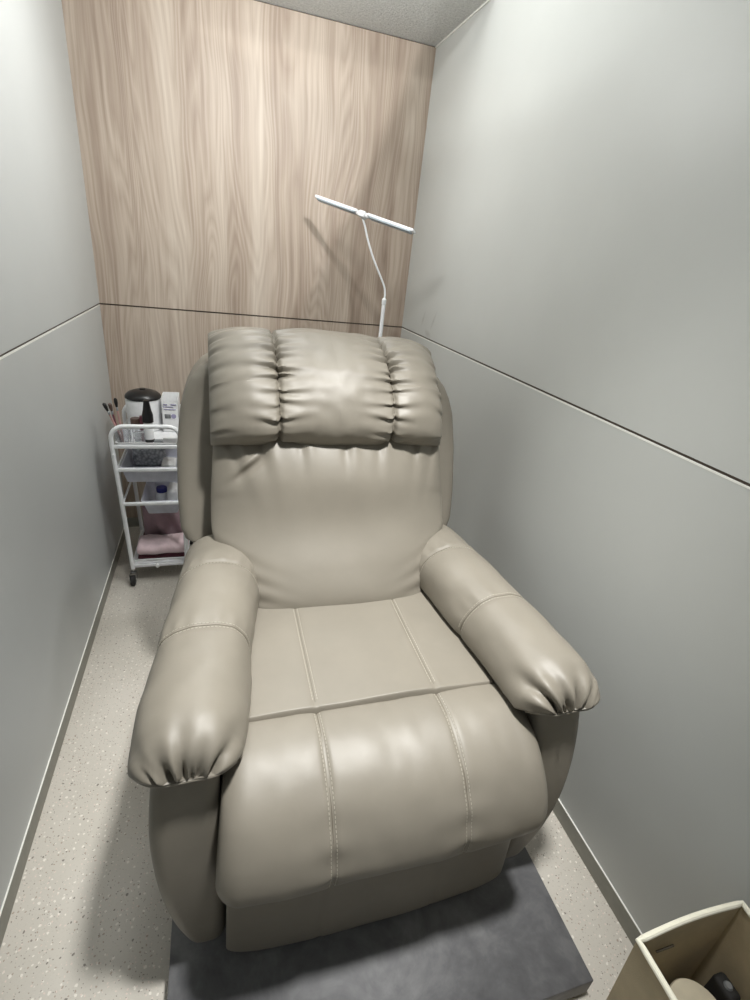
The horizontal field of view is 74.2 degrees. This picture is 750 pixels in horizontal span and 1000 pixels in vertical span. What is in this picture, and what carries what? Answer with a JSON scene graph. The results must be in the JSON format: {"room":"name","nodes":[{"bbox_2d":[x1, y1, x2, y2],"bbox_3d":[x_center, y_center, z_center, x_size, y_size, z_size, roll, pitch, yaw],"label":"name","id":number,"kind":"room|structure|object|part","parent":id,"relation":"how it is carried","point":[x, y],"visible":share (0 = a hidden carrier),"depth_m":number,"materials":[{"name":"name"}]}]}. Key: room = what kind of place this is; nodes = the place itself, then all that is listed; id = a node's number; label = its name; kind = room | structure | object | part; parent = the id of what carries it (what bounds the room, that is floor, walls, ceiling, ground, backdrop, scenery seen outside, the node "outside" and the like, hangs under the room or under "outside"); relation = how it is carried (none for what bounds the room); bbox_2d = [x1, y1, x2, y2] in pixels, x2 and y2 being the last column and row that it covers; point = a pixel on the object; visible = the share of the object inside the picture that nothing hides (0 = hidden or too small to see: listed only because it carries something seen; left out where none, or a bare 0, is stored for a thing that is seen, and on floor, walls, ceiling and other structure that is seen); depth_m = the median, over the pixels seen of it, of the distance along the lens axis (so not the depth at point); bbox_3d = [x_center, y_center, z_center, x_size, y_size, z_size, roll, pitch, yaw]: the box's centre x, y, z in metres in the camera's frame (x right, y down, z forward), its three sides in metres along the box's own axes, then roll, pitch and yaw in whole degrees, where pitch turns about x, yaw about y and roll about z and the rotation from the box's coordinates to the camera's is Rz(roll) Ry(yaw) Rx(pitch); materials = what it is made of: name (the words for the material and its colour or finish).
{"room":"beauty treatment room","nodes":[
{"label":"beauty treatment room","id":0,"kind":"room"},
{"bbox_2d":[0,0,125,909],"bbox_3d":[-0.874,-0.223,0.958,0.050,2.400,3.150,-2,27,-17],"label":"wall","id":1,"kind":"structure","parent":0,"point":[61,522],"depth_m":1.53,"materials":[{"name":"grey paint"}]},
{"bbox_3d":[-0.811,-0.759,0.700,0.050,1.204,3.150,-2,27,-17],"label":"panel","id":2,"kind":"part","parent":1,"relation":"part of","materials":[{"name":"grey paint"}]},
{"bbox_3d":[-0.938,0.321,1.220,0.050,1.185,3.150,-2,27,-17],"label":"panel","id":3,"kind":"part","parent":1,"relation":"part of","materials":[{"name":"grey paint"}]},
{"bbox_2d":[0,518,128,947],"bbox_3d":[-0.971,0.824,1.471,0.004,0.061,3.149,-2,27,-17],"label":"baseboard","id":4,"kind":"structure","parent":1,"relation":"attached to","point":[7,906],"depth_m":1.49,"materials":[{"name":"grey plastic"}]},
{"bbox_2d":[61,0,435,525],"bbox_3d":[-0.574,-0.956,2.550,1.600,2.400,0.050,-2,27,-17],"label":"wall","id":5,"kind":"structure","parent":0,"point":[210,132],"depth_m":2.25,"materials":[{"name":"beige wood"}]},
{"bbox_2d":[128,517,143,526],"bbox_3d":[-0.690,0.105,3.033,1.490,0.058,0.004,-2,27,-17],"label":"baseboard","id":6,"kind":"structure","parent":5,"relation":"attached to","point":[132,522],"depth_m":2.82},
{"bbox_3d":[-0.511,-1.490,2.292,1.600,1.200,0.050,-2,27,-17],"label":"panel","id":7,"kind":"part","parent":5,"relation":"part of","materials":[{"name":"beige wood"}]},
{"bbox_3d":[-0.638,-0.413,2.812,1.600,1.189,0.050,-2,27,-17],"label":"panel","id":8,"kind":"part","parent":5,"relation":"part of","materials":[{"name":"beige wood"}]},
{"bbox_2d":[0,526,632,999],"bbox_3d":[-0.128,1.085,1.299,1.620,0.080,4.260,-2,27,-17],"label":"floor","id":9,"kind":"structure","parent":0,"point":[90,919],"depth_m":1.33,"materials":[{"name":"stone"}]},
{"bbox_2d":[108,404,192,585],"bbox_3d":[-1.050,-0.033,2.384,0.292,0.790,0.413,-2,27,-17],"label":"trolley","id":10,"kind":"object","parent":9,"relation":"on","point":[154,476],"visible":0.47,"depth_m":2.25,"materials":[{"name":"white metal"}]},
{"bbox_2d":[113,426,129,444],"bbox_3d":[-1.082,-0.276,2.118,0.060,0.075,0.060,-2,27,-17],"label":"cup","id":11,"kind":"object","parent":10,"relation":"on","point":[121,435],"visible":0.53,"depth_m":2.10,"materials":[{"name":"clear plastic"}]},
{"bbox_2d":[102,403,115,425],"bbox_3d":[-1.097,-0.322,2.081,0.067,0.179,0.015,-4,28,-21],"label":"makeup brush","id":12,"kind":"object","parent":11,"relation":"in","point":[105,406],"visible":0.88,"depth_m":2.05,"materials":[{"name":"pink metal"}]},
{"bbox_2d":[108,403,116,425],"bbox_3d":[-1.100,-0.326,2.097,0.037,0.172,0.015,-2,27,-17],"label":"makeup brush","id":13,"kind":"object","parent":11,"relation":"in","point":[110,406],"visible":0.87,"depth_m":2.07,"materials":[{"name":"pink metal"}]},
{"bbox_2d":[113,398,120,424],"bbox_3d":[-1.086,-0.337,2.100,0.026,0.191,0.014,18,28,22],"label":"makeup brush","id":14,"kind":"object","parent":11,"relation":"in","point":[114,399],"visible":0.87,"depth_m":2.08,"materials":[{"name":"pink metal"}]},
{"bbox_2d":[129,429,133,442],"bbox_3d":[-1.042,-0.278,2.119,0.018,0.085,0.018,-2,27,-17],"label":"tube","id":15,"kind":"object","parent":10,"relation":"on","point":[131,434],"visible":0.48,"depth_m":2.11,"materials":[{"name":"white plastic"}]},
{"bbox_2d":[130,417,139,438],"bbox_3d":[-1.057,-0.319,2.194,0.041,0.091,0.041,-2,27,-17],"label":"jar","id":16,"kind":"object","parent":10,"relation":"on","point":[133,420],"visible":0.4,"depth_m":2.17,"materials":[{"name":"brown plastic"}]},
{"bbox_3d":[-1.054,-0.346,2.181,0.041,0.031,0.041,-2,27,-17],"label":"lid","id":17,"kind":"part","parent":16,"relation":"part of","materials":[{"name":"brown"}]},
{"bbox_2d":[134,430,145,442],"bbox_3d":[-1.021,-0.275,2.156,0.040,0.052,0.032,-2,27,-17],"label":"acrylic box","id":18,"kind":"object","parent":10,"relation":"on","point":[139,435],"visible":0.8,"depth_m":2.14,"materials":[{"name":"clear plastic"}]},
{"bbox_2d":[124,388,162,431],"bbox_3d":[-1.072,-0.427,2.301,0.156,0.188,0.156,-2,27,-17],"label":"canister","id":19,"kind":"object","parent":10,"relation":"on","point":[134,398],"visible":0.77,"depth_m":2.24,"materials":[{"name":"white plastic"}]},
{"bbox_3d":[-1.064,-0.488,2.271,0.156,0.038,0.156,-2,27,-17],"label":"lid","id":20,"kind":"part","parent":19,"relation":"part of","materials":[{"name":"black plastic"}]},
{"bbox_3d":[-0.979,-0.228,2.123,0.263,0.016,0.012,-2,27,-17],"label":"rail","id":21,"kind":"part","parent":10,"relation":"part of","materials":[{"name":"white metal"}]},
{"bbox_2d":[115,419,177,444],"bbox_3d":[-1.024,-0.310,2.271,0.250,0.021,0.342,-2,27,-17],"label":"tray","id":22,"kind":"object","parent":10,"relation":"on","point":[159,434],"depth_m":2.24,"materials":[{"name":"white plastic"}]},
{"bbox_3d":[-0.989,-0.132,2.170,0.259,0.016,0.012,-2,27,-17],"label":"rail","id":23,"kind":"part","parent":10,"relation":"part of","materials":[{"name":"white metal"}]},
{"bbox_2d":[142,400,154,442],"bbox_3d":[-0.985,-0.343,2.150,0.045,0.187,0.045,-2,27,-17],"label":"pump bottle","id":24,"kind":"object","parent":10,"relation":"on","point":[147,415],"visible":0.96,"depth_m":2.13,"materials":[{"name":"black plastic"}]},
{"bbox_2d":[120,449,176,481],"bbox_3d":[-1.036,-0.183,2.333,0.244,0.076,0.342,-2,27,-17],"label":"tray","id":25,"kind":"object","parent":10,"relation":"on","point":[133,473],"depth_m":2.21,"materials":[{"name":"plastic"}]},
{"bbox_2d":[132,449,165,464],"bbox_3d":[-1.074,-0.211,2.360,0.148,0.091,0.064,-2,27,-17],"label":"pouch","id":26,"kind":"object","parent":10,"relation":"in","point":[140,456],"visible":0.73,"depth_m":2.33,"materials":[{"name":"grey fabric"}]},
{"bbox_3d":[-1.004,0.015,2.242,0.254,0.016,0.012,-2,27,-17],"label":"rail","id":27,"kind":"part","parent":10,"relation":"part of","materials":[{"name":"white metal"}]},
{"bbox_3d":[-1.101,-0.152,2.534,0.289,0.715,0.019,-2,27,-17],"label":"frame","id":28,"kind":"part","parent":10,"relation":"part of","materials":[{"name":"white metal"}]},
{"bbox_2d":[154,439,162,442],"bbox_3d":[-0.945,-0.253,2.166,0.034,0.020,0.028,-2,27,-17],"label":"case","id":29,"kind":"object","parent":10,"relation":"on","point":[155,440],"visible":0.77,"depth_m":2.15,"materials":[{"name":"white plastic"}]},
{"bbox_2d":[133,557,184,560],"bbox_3d":[-1.079,0.219,2.526,0.243,0.038,0.355,-2,27,-17],"label":"shelf","id":30,"kind":"object","parent":10,"relation":"attached to","point":[164,558],"depth_m":2.40,"materials":[{"name":"white metal"}]},
{"bbox_3d":[-1.034,0.309,2.385,0.245,0.016,0.012,-2,27,-17],"label":"rail","id":31,"kind":"part","parent":10,"relation":"part of","materials":[{"name":"white metal"}]},
{"bbox_2d":[141,479,178,513],"bbox_3d":[-1.021,-0.038,2.414,0.176,0.075,0.342,-2,27,-17],"label":"tray","id":32,"kind":"object","parent":10,"relation":"on","point":[148,499],"depth_m":2.30,"materials":[{"name":"plastic"}]},
{"bbox_3d":[-1.080,0.228,2.533,0.231,0.004,0.326,-2,27,-17],"label":"shelf plate","id":33,"kind":"part","parent":10,"relation":"part of","materials":[{"name":"white metal"}]},
{"bbox_2d":[138,532,184,558],"bbox_3d":[-1.070,0.219,2.509,0.208,0.034,0.252,-2,27,-17],"label":"towel","id":34,"kind":"object","parent":10,"relation":"on","point":[143,556],"visible":0.26,"depth_m":2.41,"materials":[{"name":"fabric"}]},
{"bbox_2d":[142,506,182,534],"bbox_3d":[-1.063,0.104,2.509,0.200,0.170,0.107,-2,27,-17],"label":"cloth","id":35,"kind":"object","parent":34,"relation":"on","point":[154,523],"visible":0.47,"depth_m":2.47,"materials":[{"name":"pink fabric"}]},
{"bbox_2d":[137,532,188,554],"bbox_3d":[-1.034,0.210,2.426,0.224,0.067,0.138,-2,27,-17],"label":"towel","id":36,"kind":"object","parent":34,"relation":"on","point":[151,544],"visible":0.86,"depth_m":2.39,"materials":[{"name":"pink fabric"}]},
{"bbox_2d":[155,485,167,500],"bbox_3d":[-1.018,-0.024,2.369,0.058,0.084,0.058,-2,27,-17],"label":"jar","id":37,"kind":"object","parent":10,"relation":"in","point":[161,490],"visible":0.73,"depth_m":2.35,"materials":[{"name":"white plastic"}]},
{"bbox_3d":[-1.014,-0.052,2.356,0.049,0.022,0.049,-2,27,-17],"label":"lid","id":38,"kind":"part","parent":37,"relation":"part of","materials":[{"name":"blue plastic"}]},
{"bbox_2d":[161,457,176,466],"bbox_3d":[-0.957,-0.157,2.308,0.064,0.059,0.110,-2,27,-17],"label":"pack","id":39,"kind":"object","parent":10,"relation":"on","point":[167,461],"visible":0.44,"depth_m":2.28,"materials":[{"name":"white plastic"}]},
{"bbox_2d":[163,436,176,442],"bbox_3d":[-0.899,-0.261,2.177,0.056,0.034,0.034,-2,27,-17],"label":"box","id":40,"kind":"object","parent":10,"relation":"on","point":[166,439],"visible":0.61,"depth_m":2.16,"materials":[{"name":"cardboard"}]},
{"bbox_2d":[161,392,179,431],"bbox_3d":[-0.962,-0.416,2.341,0.072,0.158,0.121,-2,27,-17],"label":"carton","id":41,"kind":"object","parent":10,"relation":"on","point":[170,401],"visible":0.83,"depth_m":2.30,"materials":[{"name":"white cardboard"}]},
{"bbox_2d":[167,482,177,499],"bbox_3d":[-0.969,-0.029,2.382,0.044,0.089,0.100,-2,27,-17],"label":"pouch","id":42,"kind":"object","parent":10,"relation":"on","point":[172,493],"visible":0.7,"depth_m":2.34,"materials":[{"name":"plastic"}]},
{"bbox_2d":[315,195,415,336],"bbox_3d":[-0.090,-0.535,2.555,0.520,1.744,0.240,19,28,24],"label":"floor lamp","id":43,"kind":"object","parent":9,"relation":"on","point":[363,215],"visible":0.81,"depth_m":2.15,"materials":[{"name":"white plastic"}]},
{"bbox_2d":[316,198,355,214],"bbox_3d":[-0.171,-1.295,2.184,0.210,0.054,0.026,21,29,27],"label":"diffuser","id":44,"kind":"object","parent":43,"relation":"attached to","point":[329,202],"depth_m":2.17,"materials":[{"name":"white plastic"}]},
{"bbox_2d":[369,216,411,234],"bbox_3d":[0.063,-1.153,2.080,0.210,0.054,0.026,21,29,27],"label":"diffuser","id":45,"kind":"object","parent":43,"relation":"attached to","point":[377,219],"depth_m":2.07,"materials":[{"name":"white plastic"}]},
{"bbox_2d":[167,847,592,999],"bbox_3d":[-0.167,0.792,1.722,0.930,0.070,1.637,-2,27,-17],"label":"floor mat","id":46,"kind":"object","parent":9,"relation":"on","point":[505,937],"visible":0.22,"depth_m":1.14,"materials":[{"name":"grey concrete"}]},
{"bbox_2d":[128,327,599,951],"bbox_3d":[-0.081,0.238,1.380,0.993,1.236,1.197,-2,27,-17],"label":"recliner chair","id":47,"kind":"object","parent":46,"relation":"on","point":[347,717],"visible":1,"depth_m":1.15,"materials":[{"name":"beige leather"}]},
{"bbox_3d":[-0.483,0.553,1.339,0.129,0.547,0.887,-2,27,-17],"label":"panel","id":48,"kind":"part","parent":47,"relation":"part of","materials":[{"name":"beige leather"}]},
{"bbox_3d":[-0.388,0.295,1.161,0.222,0.146,0.754,1,26,-11],"label":"armrest","id":49,"kind":"part","parent":47,"relation":"part of","materials":[{"name":"beige leather"}]},
{"bbox_3d":[-0.380,0.316,1.093,0.203,0.100,0.002,-2,27,-17],"label":"seam cord","id":50,"kind":"part","parent":47,"relation":"part of","materials":[{"name":"beige leather"}]},
{"bbox_3d":[-0.293,-0.337,1.437,0.002,0.253,0.348,-2,27,-17],"label":"seam cord","id":51,"kind":"part","parent":47,"relation":"part of","materials":[{"name":"grey leather"}]},
{"bbox_3d":[-0.183,0.355,1.242,0.002,0.003,0.380,-2,27,-17],"label":"seam cord","id":52,"kind":"part","parent":47,"relation":"part of","materials":[{"name":"beige leather"}]},
{"bbox_3d":[-0.106,0.611,1.016,0.002,0.231,0.245,-2,27,-17],"label":"seam cord","id":53,"kind":"part","parent":47,"relation":"part of","materials":[{"name":"beige leather"}]},
{"bbox_3d":[-0.106,0.041,1.438,0.706,0.482,0.329,-2,27,-17],"label":"backrest","id":54,"kind":"part","parent":47,"relation":"part of","materials":[{"name":"beige leather"}]},
{"bbox_3d":[0.013,0.870,1.131,0.683,0.292,0.045,-2,27,-17],"label":"panel","id":55,"kind":"part","parent":47,"relation":"part of","materials":[{"name":"beige leather"}]},
{"bbox_2d":[249,590,494,721],"bbox_3d":[-0.064,0.391,1.336,0.630,0.135,0.496,-2,27,-17],"label":"seat cushion","id":56,"kind":"object","parent":47,"relation":"on","point":[318,659],"depth_m":1.21,"materials":[{"name":"beige leather"}]},
{"bbox_3d":[0.085,0.347,1.324,0.002,0.003,0.380,-2,27,-17],"label":"seam cord","id":57,"kind":"part","parent":47,"relation":"part of","materials":[{"name":"beige leather"}]},
{"bbox_3d":[0.162,0.603,1.099,0.002,0.235,0.246,-2,27,-17],"label":"seam cord","id":58,"kind":"part","parent":47,"relation":"part of","materials":[{"name":"beige leather"}]},
{"bbox_3d":[0.327,0.292,1.309,0.206,0.103,0.002,-2,27,-17],"label":"seam cord","id":59,"kind":"part","parent":47,"relation":"part of","materials":[{"name":"beige leather"}]},
{"bbox_3d":[0.295,0.276,1.368,0.226,0.148,0.758,-5,28,-23],"label":"armrest","id":60,"kind":"part","parent":47,"relation":"part of","materials":[{"name":"beige leather"}]},
{"bbox_3d":[0.290,0.529,1.576,0.129,0.547,0.888,-2,27,-17],"label":"panel","id":61,"kind":"part","parent":47,"relation":"part of","materials":[{"name":"beige leather"}]},
{"bbox_2d":[606,900,749,999],"bbox_3d":[0.611,1.059,0.894,0.266,0.470,0.325,-2,27,-17],"label":"storage bin","id":62,"kind":"object","parent":9,"relation":"on","point":[697,946],"visible":0.98,"depth_m":0.96,"materials":[{"name":"beige fabric"}]},
{"bbox_2d":[670,978,715,999],"bbox_3d":[0.584,1.092,0.985,0.104,0.315,0.104,-2,27,-17],"label":"paper roll","id":63,"kind":"object","parent":62,"relation":"in","point":[683,988],"visible":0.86,"depth_m":0.95,"materials":[{"name":"beige paper"}]},
{"bbox_2d":[704,972,740,999],"bbox_3d":[0.657,1.074,1.017,0.030,0.334,0.044,-2,27,-17],"label":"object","id":64,"kind":"object","parent":62,"relation":"in","point":[719,985],"visible":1,"depth_m":0.95,"materials":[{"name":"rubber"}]},
{"bbox_2d":[258,0,486,46],"bbox_3d":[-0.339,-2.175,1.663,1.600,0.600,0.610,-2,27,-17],"label":"ceiling","id":65,"kind":"structure","parent":0,"point":[428,22],"depth_m":2.00,"materials":[{"name":"paint"}]},
{"bbox_2d":[401,0,749,933],"bbox_3d":[0.607,-0.268,1.413,0.050,2.400,3.150,-2,27,-17],"label":"wall","id":66,"kind":"structure","parent":0,"point":[578,289],"depth_m":1.27,"materials":[{"name":"grey paint"}]},
{"bbox_2d":[435,0,489,47],"bbox_3d":[0.350,-1.914,1.992,0.006,0.006,0.560,-2,27,-17],"label":"trim","id":67,"kind":"structure","parent":66,"relation":"attached to","point":[487,1],"depth_m":1.98,"materials":[{"name":"white"}]},
{"bbox_3d":[0.543,0.276,1.675,0.050,1.185,3.150,-2,27,-17],"label":"panel","id":68,"kind":"part","parent":66,"relation":"part of","materials":[{"name":"grey paint"}]},
{"bbox_3d":[0.670,-0.804,1.154,0.050,1.204,3.150,-2,27,-17],"label":"panel","id":69,"kind":"part","parent":66,"relation":"part of","materials":[{"name":"grey paint"}]},
{"bbox_2d":[553,799,641,945],"bbox_3d":[0.458,0.780,1.910,0.004,0.061,3.149,-2,27,-17],"label":"baseboard","id":70,"kind":"structure","parent":66,"relation":"attached to","point":[608,891],"depth_m":1.39,"materials":[{"name":"grey plastic"}]}
]}

